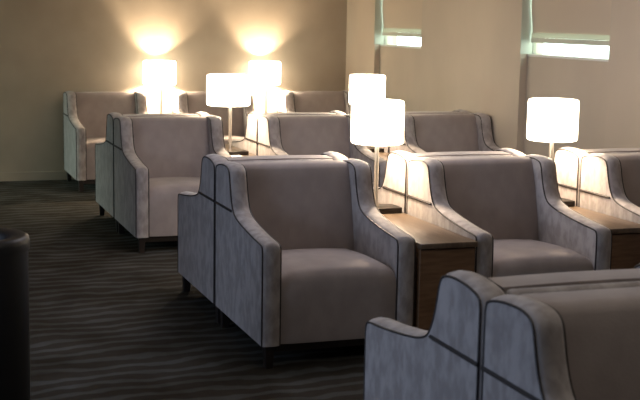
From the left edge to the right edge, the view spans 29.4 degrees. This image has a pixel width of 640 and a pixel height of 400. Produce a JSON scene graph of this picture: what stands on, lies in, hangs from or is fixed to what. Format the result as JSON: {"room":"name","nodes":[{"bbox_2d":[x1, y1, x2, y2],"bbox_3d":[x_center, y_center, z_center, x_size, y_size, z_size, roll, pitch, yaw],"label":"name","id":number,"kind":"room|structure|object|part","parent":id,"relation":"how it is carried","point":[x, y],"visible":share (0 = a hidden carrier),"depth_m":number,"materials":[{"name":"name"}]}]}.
{"room":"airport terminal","nodes":[
{"label":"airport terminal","id":0,"kind":"room"},
{"bbox_2d":[0,180,363,399],"bbox_3d":[-0.924,0.924,5.362,8.845,0.100,15.130,-2,9,-19],"label":"floor","id":1,"kind":"structure","parent":0,"point":[109,319],"depth_m":6.56,"materials":[{"name":"carpet"}]},
{"bbox_2d":[0,227,30,399],"bbox_3d":[-1.360,0.534,4.864,0.410,0.803,0.410,-2,9,-19],"label":"waste bin","id":2,"kind":"object","parent":1,"relation":"on","point":[14,243],"visible":1,"depth_m":4.76,"materials":[{"name":"black plastic"}]},
{"bbox_2d":[63,91,146,191],"bbox_3d":[-2.076,-0.601,12.057,0.801,0.920,0.915,-2,9,-19],"label":"armchair","id":3,"kind":"object","parent":1,"relation":"on","point":[85,114],"visible":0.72,"depth_m":12.13,"materials":[{"name":"fabric"}]},
{"bbox_3d":[-2.546,-0.251,12.382,0.048,0.116,0.048,-2,9,-19],"label":"leg","id":4,"kind":"part","parent":3,"relation":"part of","materials":[{"name":"black wood"}]},
{"bbox_3d":[-2.402,-0.647,11.935,0.093,0.804,0.915,-2,9,-19],"label":"panel","id":5,"kind":"part","parent":3,"relation":"part of","materials":[{"name":"fabric"}]},
{"bbox_3d":[-2.277,-0.134,11.622,0.048,0.116,0.048,-2,9,-19],"label":"leg","id":6,"kind":"part","parent":3,"relation":"part of","materials":[{"name":"black wood"}]},
{"bbox_3d":[-2.083,-0.244,12.110,0.685,0.047,0.805,-2,9,-19],"label":"frame","id":7,"kind":"part","parent":3,"relation":"part of","materials":[{"name":"black wood"}]},
{"bbox_3d":[-2.039,-0.429,11.967,0.599,0.368,0.658,-2,9,-19],"label":"seat","id":8,"kind":"part","parent":3,"relation":"part of","materials":[{"name":"beige fabric"}]},
{"bbox_3d":[-2.161,-0.852,12.276,0.599,0.469,0.269,-2,9,-19],"label":"backrest","id":9,"kind":"part","parent":3,"relation":"part of","materials":[{"name":"beige fabric"}]},
{"bbox_3d":[-1.749,-0.670,12.162,0.093,0.804,0.915,-2,9,-19],"label":"panel","id":10,"kind":"part","parent":3,"relation":"part of","materials":[{"name":"fabric"}]},
{"bbox_2d":[95,111,209,231],"bbox_3d":[-1.371,-0.280,9.967,0.801,0.920,0.915,-2,9,-19],"label":"armchair","id":11,"kind":"object","parent":1,"relation":"on","point":[104,151],"visible":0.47,"depth_m":9.67,"materials":[{"name":"fabric"}]},
{"bbox_3d":[-1.840,0.070,10.292,0.048,0.116,0.048,-2,9,-19],"label":"leg","id":12,"kind":"part","parent":11,"relation":"part of","materials":[{"name":"black wood"}]},
{"bbox_3d":[-1.697,-0.326,9.845,0.093,0.804,0.915,-2,9,-19],"label":"panel","id":13,"kind":"part","parent":11,"relation":"part of","materials":[{"name":"fabric"}]},
{"bbox_3d":[-1.279,-0.454,9.686,0.599,0.469,0.269,-2,9,-19],"label":"backrest","id":14,"kind":"part","parent":11,"relation":"part of","materials":[{"name":"beige fabric"}]},
{"bbox_3d":[-1.231,-0.268,9.565,0.599,0.778,0.051,-2,9,-19],"label":"panel","id":15,"kind":"part","parent":11,"relation":"part of","materials":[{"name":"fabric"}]},
{"bbox_3d":[-1.043,-0.348,10.072,0.093,0.804,0.915,-2,9,-19],"label":"panel","id":16,"kind":"part","parent":11,"relation":"part of","materials":[{"name":"fabric"}]},
{"bbox_2d":[113,115,231,252],"bbox_3d":[-1.069,-0.148,9.111,0.801,0.920,0.915,-2,9,-19],"label":"armchair","id":17,"kind":"object","parent":1,"relation":"on","point":[157,159],"visible":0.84,"depth_m":9.18,"materials":[{"name":"fabric"}]},
{"bbox_3d":[-1.538,0.202,9.437,0.048,0.116,0.048,-2,9,-19],"label":"leg","id":18,"kind":"part","parent":17,"relation":"part of","materials":[{"name":"black wood"}]},
{"bbox_3d":[-1.395,-0.195,8.989,0.093,0.804,0.915,-2,9,-19],"label":"panel","id":19,"kind":"part","parent":17,"relation":"part of","materials":[{"name":"fabric"}]},
{"bbox_3d":[-1.270,0.319,8.676,0.048,0.116,0.048,-2,9,-19],"label":"leg","id":20,"kind":"part","parent":17,"relation":"part of","materials":[{"name":"black wood"}]},
{"bbox_3d":[-1.075,0.209,9.164,0.685,0.047,0.805,-2,9,-19],"label":"frame","id":21,"kind":"part","parent":17,"relation":"part of","materials":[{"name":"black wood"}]},
{"bbox_3d":[-1.154,-0.399,9.330,0.599,0.469,0.269,-2,9,-19],"label":"backrest","id":22,"kind":"part","parent":17,"relation":"part of","materials":[{"name":"beige fabric"}]},
{"bbox_3d":[-1.032,0.024,9.021,0.599,0.368,0.658,-2,9,-19],"label":"seat","id":23,"kind":"part","parent":17,"relation":"part of","materials":[{"name":"beige fabric"}]},
{"bbox_3d":[-0.741,-0.217,9.216,0.093,0.804,0.915,-2,9,-19],"label":"panel","id":24,"kind":"part","parent":17,"relation":"part of","materials":[{"name":"fabric"}]},
{"bbox_2d":[172,91,253,143],"bbox_3d":[-1.019,-0.637,12.425,0.801,0.920,0.915,-2,9,-19],"label":"armchair","id":25,"kind":"object","parent":1,"relation":"on","point":[183,102],"visible":0.35,"depth_m":12.56,"materials":[{"name":"fabric"}]},
{"bbox_3d":[-1.345,-0.683,12.303,0.093,0.804,0.915,-2,9,-19],"label":"panel","id":26,"kind":"part","parent":25,"relation":"part of","materials":[{"name":"fabric"}]},
{"bbox_3d":[-1.104,-0.888,12.643,0.599,0.469,0.269,-2,9,-19],"label":"backrest","id":27,"kind":"part","parent":25,"relation":"part of","materials":[{"name":"beige fabric"}]},
{"bbox_3d":[-0.982,-0.465,12.334,0.599,0.368,0.658,-2,9,-19],"label":"seat","id":28,"kind":"part","parent":25,"relation":"part of","materials":[{"name":"beige fabric"}]},
{"bbox_3d":[-0.691,-0.706,12.530,0.093,0.804,0.915,-2,9,-19],"label":"panel","id":29,"kind":"part","parent":25,"relation":"part of","materials":[{"name":"fabric"}]},
{"bbox_2d":[225,144,256,155],"bbox_3d":[-0.657,-0.064,9.733,0.311,0.585,1.830,-2,9,-19],"label":"side table","id":30,"kind":"object","parent":1,"relation":"on","point":[226,145],"visible":0.09,"depth_m":10.20,"materials":[{"name":"brown wood"}]},
{"bbox_2d":[206,74,250,154],"bbox_3d":[-0.728,-0.677,9.694,0.348,0.637,0.348,-2,9,-19],"label":"table lamp","id":31,"kind":"object","parent":30,"relation":"on","point":[223,90],"visible":0.97,"depth_m":9.53,"materials":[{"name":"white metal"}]},
{"bbox_3d":[-0.725,-0.871,9.665,0.348,0.244,0.348,-2,9,-19],"label":"lamp shade","id":32,"kind":"part","parent":31,"relation":"part of","materials":[{"name":"white fabric"}]},
{"bbox_2d":[178,151,347,322],"bbox_3d":[-0.350,0.152,7.164,0.801,0.920,0.915,-2,9,-19],"label":"armchair","id":33,"kind":"object","parent":1,"relation":"on","point":[196,211],"visible":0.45,"depth_m":6.86,"materials":[{"name":"fabric"}]},
{"bbox_3d":[-0.819,0.502,7.489,0.048,0.116,0.048,-2,9,-19],"label":"leg","id":34,"kind":"part","parent":33,"relation":"part of","materials":[{"name":"black wood"}]},
{"bbox_3d":[-0.676,0.106,7.042,0.093,0.804,0.915,-2,9,-19],"label":"panel","id":35,"kind":"part","parent":33,"relation":"part of","materials":[{"name":"fabric"}]},
{"bbox_3d":[-0.551,0.619,6.729,0.048,0.116,0.048,-2,9,-19],"label":"leg","id":36,"kind":"part","parent":33,"relation":"part of","materials":[{"name":"black wood"}]},
{"bbox_3d":[-0.258,-0.022,6.883,0.599,0.469,0.269,-2,9,-19],"label":"backrest","id":37,"kind":"part","parent":33,"relation":"part of","materials":[{"name":"beige fabric"}]},
{"bbox_3d":[-0.210,0.164,6.762,0.599,0.778,0.051,-2,9,-19],"label":"panel","id":38,"kind":"part","parent":33,"relation":"part of","materials":[{"name":"fabric"}]},
{"bbox_3d":[-0.023,0.084,7.269,0.093,0.804,0.915,-2,9,-19],"label":"panel","id":39,"kind":"part","parent":33,"relation":"part of","materials":[{"name":"fabric"}]},
{"bbox_2d":[232,110,345,154],"bbox_3d":[-0.285,-0.317,10.345,0.801,0.920,0.915,-2,9,-19],"label":"armchair","id":40,"kind":"object","parent":1,"relation":"on","point":[249,143],"visible":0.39,"depth_m":9.93,"materials":[{"name":"fabric"}]},
{"bbox_3d":[-0.611,-0.363,10.223,0.093,0.804,0.915,-2,9,-19],"label":"panel","id":41,"kind":"part","parent":40,"relation":"part of","materials":[{"name":"fabric"}]},
{"bbox_3d":[-0.193,-0.491,10.063,0.599,0.469,0.269,-2,9,-19],"label":"backrest","id":42,"kind":"part","parent":40,"relation":"part of","materials":[{"name":"beige fabric"}]},
{"bbox_3d":[0.043,-0.385,10.450,0.093,0.804,0.915,-2,9,-19],"label":"panel","id":43,"kind":"part","parent":40,"relation":"part of","materials":[{"name":"fabric"}]},
{"bbox_2d":[277,90,350,113],"bbox_3d":[0.057,-0.674,12.799,0.801,0.920,0.915,-2,9,-19],"label":"armchair","id":44,"kind":"object","parent":1,"relation":"on","point":[287,101],"visible":0.35,"depth_m":12.94,"materials":[{"name":"fabric"}]},
{"bbox_3d":[-0.268,-0.720,12.677,0.093,0.804,0.915,-2,9,-19],"label":"panel","id":45,"kind":"part","parent":44,"relation":"part of","materials":[{"name":"fabric"}]},
{"bbox_3d":[-0.027,-0.924,13.018,0.599,0.469,0.269,-2,9,-19],"label":"backrest","id":46,"kind":"part","parent":44,"relation":"part of","materials":[{"name":"beige fabric"}]},
{"bbox_3d":[0.385,-0.742,12.904,0.093,0.804,0.915,-2,9,-19],"label":"panel","id":47,"kind":"part","parent":44,"relation":"part of","materials":[{"name":"fabric"}]},
{"bbox_2d":[214,158,415,368],"bbox_3d":[-0.048,0.284,6.308,0.801,0.920,0.915,-2,9,-19],"label":"armchair","id":48,"kind":"object","parent":1,"relation":"on","point":[306,256],"visible":0.97,"depth_m":6.12,"materials":[{"name":"fabric"}]},
{"bbox_3d":[-0.517,0.634,6.633,0.048,0.116,0.048,-2,9,-19],"label":"leg","id":49,"kind":"part","parent":48,"relation":"part of","materials":[{"name":"black wood"}]},
{"bbox_3d":[-0.374,0.238,6.186,0.093,0.804,0.915,-2,9,-19],"label":"panel","id":50,"kind":"part","parent":48,"relation":"part of","materials":[{"name":"fabric"}]},
{"bbox_3d":[-0.249,0.751,5.873,0.048,0.116,0.048,-2,9,-19],"label":"leg","id":51,"kind":"part","parent":48,"relation":"part of","materials":[{"name":"black wood"}]},
{"bbox_3d":[-0.133,0.033,6.527,0.599,0.469,0.269,-2,9,-19],"label":"backrest","id":52,"kind":"part","parent":48,"relation":"part of","materials":[{"name":"beige fabric"}]},
{"bbox_3d":[-0.055,0.641,6.361,0.685,0.047,0.805,-2,9,-19],"label":"frame","id":53,"kind":"part","parent":48,"relation":"part of","materials":[{"name":"black wood"}]},
{"bbox_3d":[-0.011,0.456,6.218,0.599,0.368,0.658,-2,9,-19],"label":"seat","id":54,"kind":"part","parent":48,"relation":"part of","materials":[{"name":"beige fabric"}]},
{"bbox_3d":[0.279,0.215,6.413,0.093,0.804,0.915,-2,9,-19],"label":"panel","id":55,"kind":"part","parent":48,"relation":"part of","materials":[{"name":"fabric"}]},
{"bbox_2d":[257,114,386,186],"bbox_3d":[0.017,-0.185,9.489,0.801,0.920,0.915,-2,9,-19],"label":"armchair","id":56,"kind":"object","parent":1,"relation":"on","point":[287,134],"visible":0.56,"depth_m":9.61,"materials":[{"name":"fabric"}]},
{"bbox_3d":[-0.309,-0.231,9.367,0.093,0.804,0.915,-2,9,-19],"label":"panel","id":57,"kind":"part","parent":56,"relation":"part of","materials":[{"name":"fabric"}]},
{"bbox_3d":[-0.068,-0.436,9.707,0.599,0.469,0.269,-2,9,-19],"label":"backrest","id":58,"kind":"part","parent":56,"relation":"part of","materials":[{"name":"beige fabric"}]},
{"bbox_3d":[0.344,-0.254,9.594,0.093,0.804,0.915,-2,9,-19],"label":"panel","id":59,"kind":"part","parent":56,"relation":"part of","materials":[{"name":"fabric"}]},
{"bbox_2d":[374,152,388,160],"bbox_3d":[0.400,-0.100,10.101,0.311,0.585,1.830,-2,9,-19],"label":"side table","id":60,"kind":"object","parent":1,"relation":"on","point":[383,155],"visible":0.02,"depth_m":9.88,"materials":[{"name":"brown wood"}]},
{"bbox_2d":[349,74,385,152],"bbox_3d":[0.386,-0.715,10.081,0.300,0.637,0.300,-2,9,-19],"label":"table lamp","id":61,"kind":"object","parent":60,"relation":"on","point":[361,86],"visible":0.72,"depth_m":9.93,"materials":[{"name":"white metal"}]},
{"bbox_3d":[0.389,-0.909,10.053,0.300,0.244,0.300,-2,9,-19],"label":"lamp shade","id":62,"kind":"part","parent":61,"relation":"part of","materials":[{"name":"white fabric"}]},
{"bbox_2d":[368,109,470,152],"bbox_3d":[0.791,-0.354,10.719,0.801,0.920,0.915,-2,9,-19],"label":"armchair","id":63,"kind":"object","parent":1,"relation":"on","point":[458,111],"visible":0.1,"depth_m":10.33,"materials":[{"name":"fabric"}]},
{"bbox_3d":[0.465,-0.400,10.597,0.093,0.804,0.915,-2,9,-19],"label":"panel","id":64,"kind":"part","parent":63,"relation":"part of","materials":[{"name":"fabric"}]},
{"bbox_3d":[0.883,-0.527,10.437,0.599,0.469,0.269,-2,9,-19],"label":"backrest","id":65,"kind":"part","parent":63,"relation":"part of","materials":[{"name":"beige fabric"}]},
{"bbox_3d":[1.119,-0.422,10.824,0.093,0.804,0.915,-2,9,-19],"label":"panel","id":66,"kind":"part","parent":63,"relation":"part of","materials":[{"name":"fabric"}]},
{"bbox_2d":[378,203,477,330],"bbox_3d":[0.335,0.369,6.920,0.311,0.585,1.830,-2,9,-19],"label":"side table","id":67,"kind":"object","parent":1,"relation":"on","point":[440,251],"visible":0.29,"depth_m":6.06,"materials":[{"name":"brown wood"}]},
{"bbox_2d":[351,99,404,213],"bbox_3d":[0.321,-0.246,6.901,0.300,0.637,0.300,-2,9,-19],"label":"table lamp","id":68,"kind":"object","parent":67,"relation":"on","point":[374,122],"visible":0.94,"depth_m":6.76,"materials":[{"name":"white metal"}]},
{"bbox_3d":[0.324,-0.440,6.872,0.300,0.244,0.300,-2,9,-19],"label":"lamp shade","id":69,"kind":"part","parent":68,"relation":"part of","materials":[{"name":"white fabric"}]},
{"bbox_3d":[0.627,0.479,6.090,0.299,0.481,0.020,-2,9,-19],"label":"panel","id":70,"kind":"part","parent":67,"relation":"part of","materials":[{"name":"brown wood"}]},
{"bbox_2d":[389,112,500,152],"bbox_3d":[1.093,-0.222,9.863,0.801,0.920,0.915,-2,9,-19],"label":"armchair","id":71,"kind":"object","parent":1,"relation":"on","point":[423,133],"visible":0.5,"depth_m":10.01,"materials":[{"name":"fabric"}]},
{"bbox_3d":[0.767,-0.268,9.741,0.093,0.804,0.915,-2,9,-19],"label":"panel","id":72,"kind":"part","parent":71,"relation":"part of","materials":[{"name":"fabric"}]},
{"bbox_3d":[1.008,-0.472,10.082,0.599,0.469,0.269,-2,9,-19],"label":"backrest","id":73,"kind":"part","parent":71,"relation":"part of","materials":[{"name":"beige fabric"}]},
{"bbox_3d":[1.421,-0.290,9.968,0.093,0.804,0.915,-2,9,-19],"label":"panel","id":74,"kind":"part","parent":71,"relation":"part of","materials":[{"name":"fabric"}]},
{"bbox_2d":[373,148,524,213],"bbox_3d":[0.707,0.116,7.532,0.801,0.920,0.915,-2,9,-19],"label":"armchair","id":75,"kind":"object","parent":1,"relation":"on","point":[393,190],"visible":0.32,"depth_m":7.10,"materials":[{"name":"fabric"}]},
{"bbox_3d":[0.381,0.070,7.410,0.093,0.804,0.915,-2,9,-19],"label":"panel","id":76,"kind":"part","parent":75,"relation":"part of","materials":[{"name":"fabric"}]},
{"bbox_3d":[0.799,-0.058,7.250,0.599,0.469,0.269,-2,9,-19],"label":"backrest","id":77,"kind":"part","parent":75,"relation":"part of","materials":[{"name":"beige fabric"}]},
{"bbox_3d":[0.847,0.128,7.130,0.599,0.778,0.051,-2,9,-19],"label":"panel","id":78,"kind":"part","parent":75,"relation":"part of","materials":[{"name":"fabric"}]},
{"bbox_3d":[1.035,0.048,7.637,0.093,0.804,0.915,-2,9,-19],"label":"panel","id":79,"kind":"part","parent":75,"relation":"part of","materials":[{"name":"fabric"}]},
{"bbox_2d":[363,263,639,399],"bbox_3d":[0.677,0.623,4.101,0.801,0.920,0.915,-2,9,-19],"label":"armchair","id":80,"kind":"object","parent":1,"relation":"on","point":[402,361],"visible":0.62,"depth_m":3.73,"materials":[{"name":"fabric"}]},
{"bbox_3d":[0.352,0.577,3.979,0.093,0.804,0.915,-2,9,-19],"label":"panel","id":81,"kind":"part","parent":80,"relation":"part of","materials":[{"name":"fabric"}]},
{"bbox_3d":[0.769,0.449,3.819,0.599,0.469,0.269,-2,9,-19],"label":"backrest","id":82,"kind":"part","parent":80,"relation":"part of","materials":[{"name":"beige fabric"}]},
{"bbox_3d":[0.818,0.635,3.699,0.599,0.778,0.051,-2,9,-19],"label":"panel","id":83,"kind":"part","parent":80,"relation":"part of","materials":[{"name":"fabric"}]},
{"bbox_2d":[406,154,611,277],"bbox_3d":[1.009,0.248,6.676,0.801,0.920,0.915,-2,9,-19],"label":"armchair","id":84,"kind":"object","parent":1,"relation":"on","point":[517,215],"visible":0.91,"depth_m":6.76,"materials":[{"name":"fabric"}]},
{"bbox_3d":[0.683,0.202,6.554,0.093,0.804,0.915,-2,9,-19],"label":"panel","id":85,"kind":"part","parent":84,"relation":"part of","materials":[{"name":"fabric"}]},
{"bbox_3d":[0.924,-0.003,6.895,0.599,0.469,0.269,-2,9,-19],"label":"backrest","id":86,"kind":"part","parent":84,"relation":"part of","materials":[{"name":"beige fabric"}]},
{"bbox_3d":[1.046,0.420,6.585,0.599,0.368,0.658,-2,9,-19],"label":"seat","id":87,"kind":"part","parent":84,"relation":"part of","materials":[{"name":"beige fabric"}]},
{"bbox_3d":[1.337,0.179,6.781,0.093,0.804,0.915,-2,9,-19],"label":"panel","id":88,"kind":"part","parent":84,"relation":"part of","materials":[{"name":"fabric"}]},
{"bbox_2d":[480,287,639,399],"bbox_3d":[0.979,0.754,3.245,0.801,0.920,0.915,-2,9,-19],"label":"armchair","id":89,"kind":"object","parent":1,"relation":"on","point":[582,344],"visible":1,"depth_m":3.34,"materials":[{"name":"fabric"}]},
{"bbox_3d":[0.654,0.708,3.123,0.093,0.804,0.915,-2,9,-19],"label":"panel","id":90,"kind":"part","parent":89,"relation":"part of","materials":[{"name":"fabric"}]},
{"bbox_3d":[0.841,0.645,3.632,0.599,0.778,0.051,-2,9,-19],"label":"panel","id":91,"kind":"part","parent":89,"relation":"part of","materials":[{"name":"fabric"}]},
{"bbox_2d":[553,147,639,206],"bbox_3d":[1.764,0.080,7.899,0.801,0.920,0.915,-2,9,-19],"label":"armchair","id":92,"kind":"object","parent":1,"relation":"on","point":[567,160],"visible":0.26,"depth_m":7.42,"materials":[{"name":"fabric"}]},
{"bbox_3d":[1.439,0.034,7.777,0.093,0.804,0.915,-2,9,-19],"label":"panel","id":93,"kind":"part","parent":92,"relation":"part of","materials":[{"name":"fabric"}]},
{"bbox_3d":[1.856,-0.094,7.618,0.599,0.469,0.269,-2,9,-19],"label":"backrest","id":94,"kind":"part","parent":92,"relation":"part of","materials":[{"name":"beige fabric"}]},
{"bbox_3d":[1.905,0.092,7.497,0.599,0.778,0.051,-2,9,-19],"label":"panel","id":95,"kind":"part","parent":92,"relation":"part of","materials":[{"name":"fabric"}]},
{"bbox_2d":[570,206,639,269],"bbox_3d":[1.340,0.310,7.437,0.311,0.585,1.830,-2,9,-19],"label":"side table","id":96,"kind":"object","parent":1,"relation":"on","point":[625,234],"visible":0.02,"depth_m":6.59,"materials":[{"name":"brown wood"}]},
{"bbox_2d":[527,98,578,206],"bbox_3d":[1.378,-0.282,7.268,0.300,0.637,0.300,-2,9,-19],"label":"table lamp","id":97,"kind":"object","parent":96,"relation":"on","point":[551,120],"visible":0.9,"depth_m":7.12,"materials":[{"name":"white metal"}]},
{"bbox_3d":[1.382,-0.476,7.240,0.300,0.244,0.300,-2,9,-19],"label":"lamp shade","id":98,"kind":"part","parent":97,"relation":"part of","materials":[{"name":"white fabric"}]},
{"bbox_3d":[1.632,0.420,6.607,0.299,0.481,0.020,-2,9,-19],"label":"panel","id":99,"kind":"part","parent":96,"relation":"part of","materials":[{"name":"brown wood"}]},
{"bbox_2d":[579,153,639,223],"bbox_3d":[2.066,0.212,7.043,0.801,0.920,0.915,-2,9,-19],"label":"armchair","id":100,"kind":"object","parent":1,"relation":"on","point":[609,183],"visible":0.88,"depth_m":7.11,"materials":[{"name":"fabric"}]},
{"bbox_3d":[1.982,-0.039,7.262,0.599,0.469,0.269,-2,9,-19],"label":"backrest","id":101,"kind":"part","parent":100,"relation":"part of","materials":[{"name":"beige fabric"}]},
{"bbox_3d":[-1.542,-0.450,12.242,0.311,0.585,0.915,-2,9,-19],"label":"side table","id":102,"kind":"object","parent":1,"relation":"on","visible":0},
{"bbox_2d":[143,60,175,113],"bbox_3d":[-1.640,-1.104,12.474,0.336,0.637,0.336,-2,9,-19],"label":"table lamp","id":103,"kind":"object","parent":102,"relation":"on","point":[160,73],"visible":0.84,"depth_m":12.31,"materials":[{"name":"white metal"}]},
{"bbox_3d":[-1.637,-1.298,12.445,0.336,0.244,0.336,-2,9,-19],"label":"lamp shade","id":104,"kind":"part","parent":103,"relation":"part of","materials":[{"name":"white fabric"}]},
{"bbox_3d":[-0.485,-0.486,12.610,0.311,0.585,0.915,-2,9,-19],"label":"side table","id":105,"kind":"object","parent":1,"relation":"on","visible":0},
{"bbox_2d":[249,61,280,112],"bbox_3d":[-0.583,-1.140,12.842,0.336,0.637,0.336,-2,9,-19],"label":"table lamp","id":106,"kind":"object","parent":105,"relation":"on","point":[265,73],"visible":0.77,"depth_m":12.68,"materials":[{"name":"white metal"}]},
{"bbox_3d":[-0.579,-1.334,12.813,0.336,0.244,0.336,-2,9,-19],"label":"lamp shade","id":107,"kind":"part","parent":106,"relation":"part of","materials":[{"name":"white fabric"}]},
{"bbox_2d":[0,0,396,171],"bbox_3d":[-3.357,-1.533,12.124,8.845,2.700,0.200,-2,9,-19],"label":"wall","id":108,"kind":"structure","parent":0,"point":[49,49],"depth_m":12.53,"materials":[{"name":"beige paint"}]},
{"bbox_2d":[0,171,75,180],"bbox_3d":[-3.533,-0.220,12.149,8.045,0.090,0.015,-2,9,-19],"label":"baseboard","id":109,"kind":"structure","parent":108,"relation":"attached to","point":[44,175],"depth_m":12.36,"materials":[{"name":"beige wood"}]},
{"bbox_2d":[379,46,420,111],"bbox_3d":[0.944,-1.445,12.031,0.290,2.700,1.170,-2,9,-19],"label":"wall","id":110,"kind":"structure","parent":0,"point":[400,67],"depth_m":11.99,"materials":[{"name":"beige paint"}]},
{"bbox_2d":[374,0,421,48],"bbox_3d":[0.838,-2.012,11.906,0.176,1.045,1.170,-2,9,-19],"label":"window","id":111,"kind":"structure","parent":110,"relation":"in","point":[392,17],"depth_m":12.11,"materials":[{"name":"beige glass"}]},
{"bbox_3d":[0.860,-1.506,11.992,0.110,0.020,1.170,-2,9,-19],"label":"sill","id":112,"kind":"part","parent":111,"relation":"part of","materials":[{"name":"white stone"}]},
{"bbox_2d":[382,0,421,28],"bbox_3d":[0.839,-2.098,11.891,0.026,0.850,1.135,-2,9,-19],"label":"blind","id":113,"kind":"object","parent":111,"relation":"attached to","point":[396,14],"depth_m":12.00,"materials":[{"name":"fabric"}]},
{"bbox_2d":[345,0,639,152],"bbox_3d":[2.804,-0.587,6.444,0.200,2.700,14.730,-2,9,-19],"label":"wall","id":114,"kind":"structure","parent":0,"point":[472,61],"depth_m":10.12,"materials":[{"name":"beige paint"}]},
{"bbox_2d":[523,56,607,158],"bbox_3d":[1.979,-0.993,9.096,0.290,2.700,1.260,-2,9,-19],"label":"wall","id":115,"kind":"structure","parent":0,"point":[584,81],"depth_m":8.96,"materials":[{"name":"beige paint"}]},
{"bbox_2d":[520,0,611,61],"bbox_3d":[1.873,-1.560,8.971,0.176,1.045,1.260,-2,9,-19],"label":"window","id":116,"kind":"structure","parent":115,"relation":"in","point":[565,21],"depth_m":9.10,"materials":[{"name":"beige glass"}]},
{"bbox_3d":[1.895,-1.054,9.057,0.110,0.020,1.260,-2,9,-19],"label":"sill","id":117,"kind":"part","parent":116,"relation":"part of","materials":[{"name":"white stone"}]},
{"bbox_2d":[532,0,611,34],"bbox_3d":[1.874,-1.646,8.956,0.026,0.850,1.225,-2,9,-19],"label":"blind","id":118,"kind":"object","parent":116,"relation":"attached to","point":[549,17],"depth_m":9.02,"materials":[{"name":"fabric"}]}
]}

